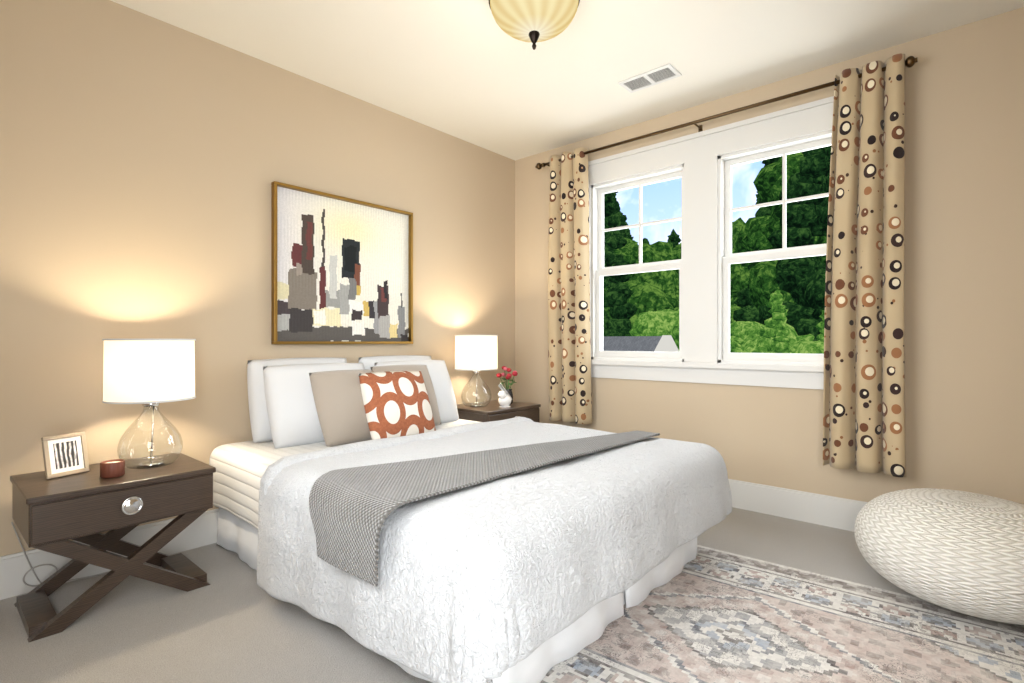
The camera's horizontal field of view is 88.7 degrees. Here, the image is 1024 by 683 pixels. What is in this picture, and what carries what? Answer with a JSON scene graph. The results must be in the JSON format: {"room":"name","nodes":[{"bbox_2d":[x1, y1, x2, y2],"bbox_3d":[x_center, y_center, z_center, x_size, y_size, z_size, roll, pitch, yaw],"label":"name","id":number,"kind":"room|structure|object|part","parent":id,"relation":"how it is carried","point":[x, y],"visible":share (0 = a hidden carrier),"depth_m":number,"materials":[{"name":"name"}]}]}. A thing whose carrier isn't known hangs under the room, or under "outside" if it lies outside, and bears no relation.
{"room":"bedroom","nodes":[
{"label":"bedroom","id":0,"kind":"room"},
{"bbox_2d":[0,0,514,556],"bbox_3d":[-1.432,-0.268,3.139,0.150,2.700,4.550,0,0,41],"label":"wall","id":1,"kind":"structure","parent":0,"point":[141,154],"depth_m":2.67,"materials":[{"name":"paint"}]},
{"bbox_2d":[11,522,108,586],"bbox_3d":[-1.962,0.920,2.352,0.415,0.317,0.019,0,0,-43],"label":"power cord","id":2,"kind":"object","parent":1,"relation":"attached to","point":[55,567],"visible":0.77,"depth_m":2.25,"materials":[{"name":"grey plastic"}]},
{"bbox_2d":[0,508,218,599],"bbox_3d":[-1.369,0.994,3.084,0.016,0.177,4.250,0,0,41],"label":"baseboard","id":3,"kind":"structure","parent":1,"relation":"attached to","point":[203,531],"depth_m":2.40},
{"bbox_2d":[271,181,412,343],"bbox_3d":[-1.058,-0.456,3.416,0.043,0.945,1.000,0,0,41],"label":"painting","id":4,"kind":"object","parent":1,"relation":"attached to","point":[342,267],"visible":1,"depth_m":3.36,"materials":[{"name":"multicoloured paint"}]},
{"bbox_2d":[0,507,915,682],"bbox_3d":[0.033,1.132,1.852,4.050,0.100,4.550,0,0,41],"label":"floor","id":5,"kind":"structure","parent":0,"point":[229,629],"depth_m":1.98,"materials":[{"name":"carpet"}]},
{"bbox_2d":[10,452,215,641],"bbox_3d":[-1.692,0.820,2.243,0.502,0.525,0.620,0,0,41],"label":"nightstand","id":6,"kind":"object","parent":5,"relation":"on","point":[48,513],"visible":0.99,"depth_m":2.10,"materials":[{"name":"brown wood"}]},
{"bbox_2d":[41,432,89,478],"bbox_3d":[-1.868,0.472,2.190,0.062,0.168,0.150,0,0,23],"label":"photo frame","id":7,"kind":"object","parent":6,"relation":"on","point":[65,454],"visible":1,"depth_m":2.18,"materials":[{"name":"beige wood"}]},
{"bbox_2d":[53,440,78,468],"bbox_3d":[-1.860,0.472,2.187,0.001,0.106,0.082,-13,-5,23],"label":"photo","id":8,"kind":"object","parent":7,"relation":"attached to","point":[65,453],"depth_m":2.19},
{"bbox_2d":[100,459,124,477],"bbox_3d":[-1.653,0.526,2.168,0.084,0.062,0.084,0,0,41],"label":"candle","id":9,"kind":"object","parent":6,"relation":"on","point":[113,468],"visible":1,"depth_m":2.14,"materials":[{"name":"brown wax"}]},
{"bbox_3d":[-1.508,0.652,2.081,0.012,0.074,0.074,0,0,41],"label":"handle","id":10,"kind":"part","parent":6,"relation":"part of","materials":[{"name":"silver metal"}]},
{"bbox_2d":[102,339,195,468],"bbox_3d":[-1.622,0.273,2.354,0.346,0.569,0.346,0,0,41],"label":"lamp","id":11,"kind":"object","parent":6,"relation":"on","point":[146,372],"visible":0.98,"depth_m":2.22,"materials":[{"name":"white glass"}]},
{"bbox_3d":[-1.622,0.124,2.354,0.340,0.265,0.340,0,0,41],"label":"lamp shade","id":12,"kind":"part","parent":11,"relation":"part of","materials":[{"name":"white fabric"}]},
{"bbox_3d":[-1.622,0.361,2.354,0.100,0.379,0.100,0,0,41],"label":"stem","id":13,"kind":"part","parent":11,"relation":"part of","materials":[{"name":"clear glass"}]},
{"bbox_2d":[457,400,540,421],"bbox_3d":[-0.147,0.787,4.040,0.492,0.590,0.600,0,0,41],"label":"nightstand","id":14,"kind":"object","parent":5,"relation":"on","point":[492,412],"visible":0.36,"depth_m":3.86,"materials":[{"name":"brown wood"}]},
{"bbox_2d":[455,335,497,406],"bbox_3d":[-0.270,0.222,3.969,0.329,0.541,0.329,0,0,41],"label":"lamp","id":15,"kind":"object","parent":14,"relation":"on","point":[474,353],"visible":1,"depth_m":3.83,"materials":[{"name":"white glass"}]},
{"bbox_3d":[-0.270,0.306,3.969,0.095,0.360,0.095,0,0,41],"label":"stem","id":16,"kind":"part","parent":15,"relation":"part of","materials":[{"name":"clear glass"}]},
{"bbox_3d":[-0.270,0.081,3.969,0.323,0.252,0.323,0,0,41],"label":"lamp shade","id":17,"kind":"part","parent":15,"relation":"part of","materials":[{"name":"white fabric"}]},
{"bbox_2d":[498,382,511,407],"bbox_3d":[-0.054,0.393,3.940,0.091,0.199,0.273,0,0,21],"label":"bird figurine","id":18,"kind":"object","parent":14,"relation":"on","point":[505,399],"visible":1,"depth_m":3.89,"materials":[{"name":"white ceramic"}]},
{"bbox_2d":[496,366,517,403],"bbox_3d":[-0.025,0.344,4.144,0.183,0.296,0.136,0,0,41],"label":"flowers","id":19,"kind":"object","parent":14,"relation":"on","point":[504,368],"visible":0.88,"depth_m":4.14,"materials":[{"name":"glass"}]},
{"bbox_2d":[540,545,1023,682],"bbox_3d":[0.809,1.077,1.909,2.500,0.009,1.550,0,0,38],"label":"rug","id":20,"kind":"object","parent":5,"relation":"on","point":[727,617],"visible":0.49,"depth_m":1.90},
{"bbox_2d":[209,355,731,682],"bbox_3d":[-0.275,0.582,2.654,2.177,0.972,1.877,0,0,41],"label":"bed","id":21,"kind":"object","parent":20,"relation":"on","point":[452,549],"visible":1,"depth_m":1.89,"materials":[{"name":"white fabric"}]},
{"bbox_2d":[247,358,346,442],"bbox_3d":[-1.219,0.325,3.065,0.198,0.464,0.622,-13,-9,41],"label":"pillow","id":22,"kind":"object","parent":21,"relation":"on","point":[260,426],"depth_m":2.84,"materials":[{"name":"white fabric"}]},
{"bbox_2d":[263,363,364,448],"bbox_3d":[-1.073,0.344,2.976,0.622,0.464,0.205,0,-20,-47],"label":"pillow","id":23,"kind":"object","parent":21,"relation":"on","point":[289,408],"depth_m":2.80,"materials":[{"name":"white fabric"}]},
{"bbox_2d":[309,370,372,445],"bbox_3d":[-0.899,0.356,2.931,0.188,0.425,0.425,-30,-18,34],"label":"pillow","id":24,"kind":"object","parent":21,"relation":"on","point":[338,408],"depth_m":2.82,"materials":[{"name":"beige fabric"}]},
{"bbox_2d":[359,355,431,369],"bbox_3d":[-0.763,0.325,3.583,0.206,0.464,0.622,-13,-9,41],"label":"pillow","id":25,"kind":"object","parent":21,"relation":"on","point":[368,362],"depth_m":3.50,"materials":[{"name":"white fabric"}]},
{"bbox_2d":[371,365,441,425],"bbox_3d":[-0.654,0.343,3.261,0.425,0.425,0.193,0,-24,-45],"label":"pillow","id":26,"kind":"object","parent":21,"relation":"on","point":[423,368],"depth_m":3.30,"materials":[{"name":"orange fabric"}]},
{"bbox_2d":[375,360,458,422],"bbox_3d":[-0.620,0.345,3.497,0.214,0.464,0.622,-25,-16,37],"label":"pillow","id":27,"kind":"object","parent":21,"relation":"on","point":[437,369],"depth_m":3.55,"materials":[{"name":"white fabric"}]},
{"bbox_2d":[309,430,659,586],"bbox_3d":[-0.001,0.601,2.318,0.577,0.236,1.734,0,0,41],"label":"throw","id":28,"kind":"object","parent":21,"relation":"on","point":[364,521],"depth_m":1.78,"materials":[{"name":"grey fabric"}]},
{"bbox_2d":[854,488,1023,624],"bbox_3d":[1.928,0.864,2.179,0.853,0.413,0.865,0,0,41],"label":"pouf","id":29,"kind":"object","parent":5,"relation":"on","point":[954,550],"visible":1,"depth_m":1.98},
{"bbox_2d":[110,0,1023,159],"bbox_3d":[0.033,-1.668,1.852,4.050,0.100,4.550,0,0,41],"label":"ceiling","id":30,"kind":"structure","parent":0,"point":[446,66],"depth_m":2.86,"materials":[{"name":"paint"}]},
{"bbox_2d":[489,0,579,49],"bbox_3d":[0.102,-1.483,2.423,0.422,0.270,0.422,0,0,41],"label":"ceiling light","id":31,"kind":"object","parent":30,"relation":"attached to","point":[533,21],"depth_m":2.36,"materials":[{"name":"beige glass"}]},
{"bbox_2d":[618,63,681,92],"bbox_3d":[0.844,-1.614,3.222,0.340,0.008,0.170,0,0,41],"label":"ceiling vent","id":32,"kind":"object","parent":30,"relation":"in","point":[666,72],"visible":1,"depth_m":3.21,"materials":[{"name":"white metal"}]},
{"bbox_2d":[654,335,678,351],"bbox_3d":[3.914,2.462,13.251,0.230,5.240,6.000,0,0,41],"label":"gable","id":33,"kind":"object","parent":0,"point":[666,343],"depth_m":13.11,"materials":[{"name":"white paint"}]},
{"bbox_2d":[515,7,1023,503],"bbox_3d":[1.485,-0.268,3.505,3.750,2.700,0.150,0,0,41],"label":"wall","id":34,"kind":"structure","parent":0,"point":[964,91],"depth_m":2.78,"materials":[{"name":"paint"}]},
{"bbox_2d":[588,96,833,389],"bbox_3d":[1.321,-0.568,3.609,2.025,1.700,0.210,0,0,41],"label":"window unit","id":35,"kind":"structure","parent":34,"relation":"in","point":[704,161],"depth_m":3.53,"materials":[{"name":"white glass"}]},
{"bbox_3d":[0.962,-0.548,3.954,0.730,1.340,0.065,0,0,41],"label":"sash","id":36,"kind":"part","parent":35,"relation":"part of","materials":[{"name":"white wood"}]},
{"bbox_3d":[1.709,-0.548,3.298,0.730,1.340,0.065,0,0,41],"label":"sash","id":37,"kind":"part","parent":35,"relation":"part of","materials":[{"name":"white wood"}]},
{"bbox_2d":[535,53,917,476],"bbox_3d":[1.169,-0.396,3.558,2.515,2.195,0.185,0,0,41],"label":"curtains","id":38,"kind":"object","parent":34,"relation":"attached to","point":[864,381],"visible":1,"depth_m":2.87,"materials":[{"name":"beige fabric"}]},
{"bbox_3d":[1.179,-1.444,3.569,2.515,0.073,0.154,0,0,41],"label":"rod","id":39,"kind":"part","parent":38,"relation":"part of","materials":[{"name":"brown metal"}]},
{"bbox_2d":[728,479,867,531],"bbox_3d":[1.436,0.994,3.437,3.734,0.177,0.016,0,0,41],"label":"baseboard","id":40,"kind":"structure","parent":34,"relation":"attached to","point":[825,510],"depth_m":3.17,"materials":[{"name":"white wood"}]},
{"label":"outside","id":41,"kind":"structure","parent":0,"visible":0},
{"bbox_2d":[616,160,764,244],"bbox_3d":[27.512,-23.918,73.849,130.000,90.000,0.200,0,0,41],"label":"sky","id":42,"kind":"structure","parent":41,"point":[660,200],"depth_m":77.75,"materials":[{"name":"blue"}]},
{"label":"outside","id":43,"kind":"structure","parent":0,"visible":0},
{"bbox_2d":[603,336,661,351],"bbox_3d":[2.834,1.072,14.199,2.745,2.420,6.000,0,0,41],"label":"roof","id":44,"kind":"structure","parent":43,"point":[610,343],"depth_m":13.66,"materials":[{"name":"grey"}]},
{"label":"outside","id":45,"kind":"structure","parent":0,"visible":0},
{"bbox_2d":[603,146,830,340],"bbox_3d":[9.781,-2.752,27.615,18.116,19.573,29.443,0,0,18],"label":"conifer trees","id":46,"kind":"object","parent":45,"point":[804,278],"visible":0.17,"depth_m":17.63,"materials":[{"name":"green plant"}]},
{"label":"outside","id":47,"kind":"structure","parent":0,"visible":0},
{"bbox_2d":[603,152,826,335],"bbox_3d":[8.800,-0.174,28.229,26.864,14.861,17.458,0,0,32],"label":"leafy trees","id":48,"kind":"object","parent":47,"point":[655,290],"visible":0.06,"depth_m":21.92,"materials":[{"name":"green plant"}]},
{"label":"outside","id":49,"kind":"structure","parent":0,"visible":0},
{"bbox_2d":[629,290,824,353],"bbox_3d":[7.837,2.120,16.901,10.173,6.678,7.857,0,0,41],"label":"bushes","id":50,"kind":"object","parent":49,"point":[776,336],"visible":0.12,"depth_m":15.74,"materials":[{"name":"green plant"}]}
]}

